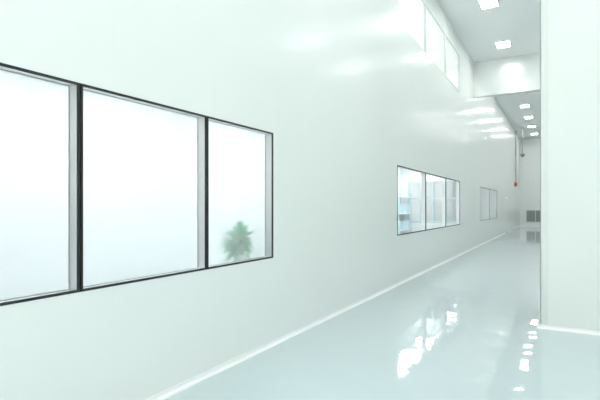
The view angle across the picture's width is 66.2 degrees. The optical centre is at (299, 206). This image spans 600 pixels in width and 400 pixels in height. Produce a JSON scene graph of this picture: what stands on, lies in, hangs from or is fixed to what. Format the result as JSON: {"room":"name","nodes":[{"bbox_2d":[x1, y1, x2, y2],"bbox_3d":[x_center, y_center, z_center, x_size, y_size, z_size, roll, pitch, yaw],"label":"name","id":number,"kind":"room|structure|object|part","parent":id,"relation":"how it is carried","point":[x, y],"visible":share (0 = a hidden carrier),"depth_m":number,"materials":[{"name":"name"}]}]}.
{"room":"clean room","nodes":[
{"label":"clean room","id":0,"kind":"room"},
{"bbox_2d":[0,0,519,399],"bbox_3d":[6.772,-2.000,17.997,0.120,7.200,46.000,0,0,29],"label":"wall","id":1,"kind":"structure","parent":0,"point":[346,97],"depth_m":5.41,"materials":[{"name":"paint"}]},
{"bbox_2d":[0,62,79,305],"bbox_3d":[-1.896,-0.135,2.648,0.113,1.450,1.309,0,0,29],"label":"window","id":2,"kind":"structure","parent":1,"relation":"in","point":[40,112],"depth_m":3.03,"materials":[{"name":"glass"}]},
{"bbox_2d":[80,83,206,291],"bbox_3d":[-1.248,-0.135,3.794,0.113,1.450,1.311,0,0,29],"label":"window","id":3,"kind":"structure","parent":1,"relation":"in","point":[143,163],"depth_m":3.75,"materials":[{"name":"glass"}]},
{"bbox_2d":[207,116,272,268],"bbox_3d":[-0.641,-0.135,4.869,0.113,1.450,1.147,0,0,29],"label":"window","id":4,"kind":"structure","parent":1,"relation":"in","point":[239,157],"depth_m":4.92,"materials":[{"name":"glass"}]},
{"bbox_2d":[145,232,505,399],"bbox_3d":[4.038,1.573,12.995,0.042,0.052,34.600,0,0,29],"label":"baseboard","id":5,"kind":"structure","parent":1,"relation":"attached to","point":[201,377],"depth_m":5.26,"materials":[{"name":"white plastic"}]},
{"bbox_2d":[397,0,425,53],"bbox_3d":[2.534,-4.425,10.434,0.063,1.270,2.314,0,0,29],"label":"window","id":6,"kind":"structure","parent":1,"relation":"in","point":[411,14],"depth_m":10.71,"materials":[{"name":"glass"}]},
{"bbox_2d":[397,165,425,235],"bbox_3d":[2.512,-0.135,10.446,0.113,1.450,2.314,0,0,29],"label":"window","id":7,"kind":"structure","parent":1,"relation":"in","point":[423,174],"depth_m":11.43,"materials":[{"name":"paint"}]},
{"bbox_2d":[426,4,445,76],"bbox_3d":[3.673,-4.425,12.449,0.063,1.270,2.304,0,0,29],"label":"window","id":8,"kind":"structure","parent":1,"relation":"in","point":[435,34],"depth_m":12.52,"materials":[{"name":"glass"}]},
{"bbox_2d":[426,173,445,230],"bbox_3d":[3.651,-0.135,12.462,0.113,1.450,2.304,0,0,29],"label":"window","id":9,"kind":"structure","parent":1,"relation":"in","point":[443,178],"depth_m":13.45,"materials":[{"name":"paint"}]},
{"bbox_2d":[446,34,459,92],"bbox_3d":[4.770,-4.425,14.391,0.063,1.270,2.144,0,0,29],"label":"window","id":10,"kind":"structure","parent":1,"relation":"in","point":[452,55],"depth_m":14.50,"materials":[{"name":"glass"}]},
{"bbox_2d":[446,178,459,226],"bbox_3d":[4.748,-0.135,14.403,0.113,1.450,2.144,0,0,29],"label":"window","id":11,"kind":"structure","parent":1,"relation":"in","point":[457,182],"depth_m":15.32,"materials":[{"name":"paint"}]},
{"bbox_2d":[480,186,488,220],"bbox_3d":[8.180,-0.135,20.475,0.113,1.450,2.894,0,0,29],"label":"window","id":12,"kind":"structure","parent":1,"relation":"in","point":[480,186],"depth_m":21.72,"materials":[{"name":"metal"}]},
{"bbox_2d":[489,189,496,218],"bbox_3d":[9.632,-0.135,23.043,0.113,1.450,2.994,0,0,29],"label":"window","id":13,"kind":"structure","parent":1,"relation":"in","point":[492,193],"depth_m":22.73,"materials":[{"name":"glass"}]},
{"bbox_2d":[505,197,507,231],"bbox_3d":[12.846,0.500,28.693,0.130,2.200,1.400,0,0,29],"label":"door","id":14,"kind":"structure","parent":1,"relation":"in","point":[506,198],"depth_m":28.70,"materials":[{"name":"paint"}]},
{"bbox_3d":[12.835,0.500,28.699,0.104,2.200,1.400,0,0,29],"label":"frame","id":15,"kind":"part","parent":14,"relation":"part of","materials":[{"name":"white paint"}]},
{"bbox_2d":[514,130,517,186],"bbox_3d":[15.769,-3.545,33.588,0.199,4.109,0.320,0,0,29],"label":"pipe","id":16,"kind":"object","parent":1,"relation":"attached to","point":[515,138],"visible":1,"depth_m":33.56,"materials":[{"name":"grey metal"}]},
{"bbox_2d":[165,226,599,399],"bbox_3d":[8.590,1.650,17.027,10.600,0.100,46.100,0,0,29],"label":"floor","id":17,"kind":"structure","parent":0,"point":[465,327],"depth_m":5.13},
{"bbox_2d":[398,193,411,233],"bbox_3d":[3.657,0.550,16.886,0.450,2.100,1.600,0,0,29],"label":"storage rack","id":18,"kind":"object","parent":17,"relation":"on","point":[400,196],"visible":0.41,"depth_m":17.44,"materials":[{"name":"white metal"}]},
{"bbox_3d":[3.452,0.550,16.106,0.040,2.100,0.040,0,0,29],"label":"post","id":19,"kind":"part","parent":18,"relation":"part of","materials":[{"name":"white metal"}]},
{"bbox_2d":[399,220,405,229],"bbox_3d":[3.652,0.654,16.877,0.370,0.329,0.400,0,0,29],"label":"storage bin","id":20,"kind":"object","parent":18,"relation":"on","point":[403,221],"visible":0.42,"depth_m":16.71,"materials":[{"name":"blue plastic"}]},
{"bbox_2d":[402,204,405,212],"bbox_3d":[3.652,0.054,16.877,0.370,0.329,0.400,0,0,29],"label":"storage bin","id":21,"kind":"object","parent":18,"relation":"on","point":[403,205],"visible":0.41,"depth_m":16.75,"materials":[{"name":"blue plastic"}]},
{"bbox_2d":[406,220,409,228],"bbox_3d":[3.898,0.654,17.313,0.370,0.329,0.400,0,0,29],"label":"storage bin","id":22,"kind":"object","parent":18,"relation":"on","point":[407,221],"visible":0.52,"depth_m":17.19,"materials":[{"name":"blue plastic"}]},
{"bbox_2d":[406,204,409,212],"bbox_3d":[3.898,0.054,17.313,0.370,0.329,0.400,0,0,29],"label":"storage bin","id":23,"kind":"object","parent":18,"relation":"on","point":[407,205],"visible":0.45,"depth_m":17.19,"materials":[{"name":"blue plastic"}]},
{"bbox_3d":[4.220,0.550,17.464,0.040,2.100,0.040,0,0,29],"label":"post","id":24,"kind":"part","parent":18,"relation":"part of","materials":[{"name":"white metal"}]},
{"bbox_2d":[398,167,455,233],"bbox_3d":[1.406,-0.050,13.564,0.100,3.300,33.000,0,0,29],"label":"wall","id":25,"kind":"structure","parent":0,"point":[451,186],"depth_m":22.20,"materials":[{"name":"white paint"}]},
{"bbox_2d":[401,168,455,232],"bbox_3d":[4.966,-0.050,17.341,2.380,3.300,0.080,0,0,29],"label":"wall partition","id":26,"kind":"structure","parent":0,"point":[406,175],"depth_m":17.70,"materials":[{"name":"white paint"}]},
{"bbox_2d":[408,180,455,222],"bbox_3d":[5.018,-0.200,17.312,1.900,1.600,0.120,0,0,29],"label":"window","id":27,"kind":"structure","parent":26,"relation":"in","point":[433,198],"depth_m":17.29,"materials":[{"name":"white metal"}]},
{"bbox_2d":[480,188,486,219],"bbox_3d":[10.629,-0.050,27.361,2.380,3.300,0.100,0,0,29],"label":"wall","id":28,"kind":"structure","parent":0,"point":[483,192],"depth_m":27.19,"materials":[{"name":"white paint"}]},
{"bbox_2d":[437,0,539,138],"bbox_3d":[9.974,-5.650,16.245,7.420,0.100,46.100,0,0,29],"label":"ceiling","id":29,"kind":"structure","parent":0,"point":[516,21],"depth_m":14.93,"materials":[{"name":"paint"}]},
{"bbox_2d":[478,0,499,9],"bbox_3d":[5.163,-5.588,12.589,0.480,0.025,0.680,0,0,29],"label":"recessed light","id":30,"kind":"object","parent":29,"relation":"in","point":[484,4],"visible":1,"depth_m":12.62,"materials":[{"name":"white paint"}]},
{"bbox_2d":[494,40,511,48],"bbox_3d":[6.983,-5.588,15.810,0.480,0.025,0.680,0,0,29],"label":"recessed light","id":31,"kind":"object","parent":29,"relation":"in","point":[501,44],"visible":1,"depth_m":15.80,"materials":[{"name":"white paint"}]},
{"bbox_2d":[496,41,509,47],"bbox_3d":[6.983,-5.589,15.810,0.420,0.014,0.620,0,0,29],"label":"diffuser","id":32,"kind":"object","parent":31,"relation":"attached to","point":[501,44],"depth_m":15.80,"materials":[{"name":"white plastic"}]},
{"bbox_2d":[520,127,524,156],"bbox_3d":[15.712,-4.559,32.472,0.279,2.079,0.279,0,0,29],"label":"security camera","id":33,"kind":"object","parent":29,"relation":"hanging from","point":[522,154],"visible":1,"depth_m":32.45,"materials":[{"name":"grey paint"}]},
{"bbox_2d":[474,53,539,97],"bbox_3d":[9.934,-4.930,16.153,7.200,1.340,0.300,0,0,29],"label":"wall header","id":34,"kind":"structure","parent":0,"point":[515,74],"depth_m":17.21,"materials":[{"name":"paint"}]},
{"bbox_2d":[520,138,539,225],"bbox_3d":[21.300,-2.000,36.263,7.200,7.200,0.100,0,0,29],"label":"wall","id":35,"kind":"structure","parent":0,"point":[530,163],"depth_m":37.63,"materials":[{"name":"paint"}]},
{"bbox_2d":[526,210,539,221],"bbox_3d":[19.144,0.740,37.406,1.380,1.000,0.029,0,0,29],"label":"air vent","id":36,"kind":"object","parent":35,"relation":"in","point":[531,215],"visible":0.65,"depth_m":37.49,"materials":[{"name":"metal"}]},
{"bbox_2d":[548,0,599,330],"bbox_3d":[3.974,-2.000,6.289,1.170,7.200,1.140,0,0,29],"label":"wall column","id":37,"kind":"structure","parent":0,"point":[573,25],"depth_m":5.89,"materials":[{"name":"paint"}]},
{"bbox_2d":[540,0,547,324],"bbox_3d":[3.231,-2.000,6.090,0.088,7.200,0.078,0,0,29],"label":"trim","id":38,"kind":"structure","parent":37,"relation":"attached to","point":[543,3],"depth_m":6.05,"materials":[{"name":"metal"}]},
{"bbox_2d":[537,313,599,335],"bbox_3d":[3.968,1.573,6.287,1.262,0.052,1.232,0,0,29],"label":"baseboard","id":39,"kind":"structure","parent":37,"relation":"attached to","point":[539,326],"depth_m":5.91,"materials":[{"name":"white plastic"}]}
]}

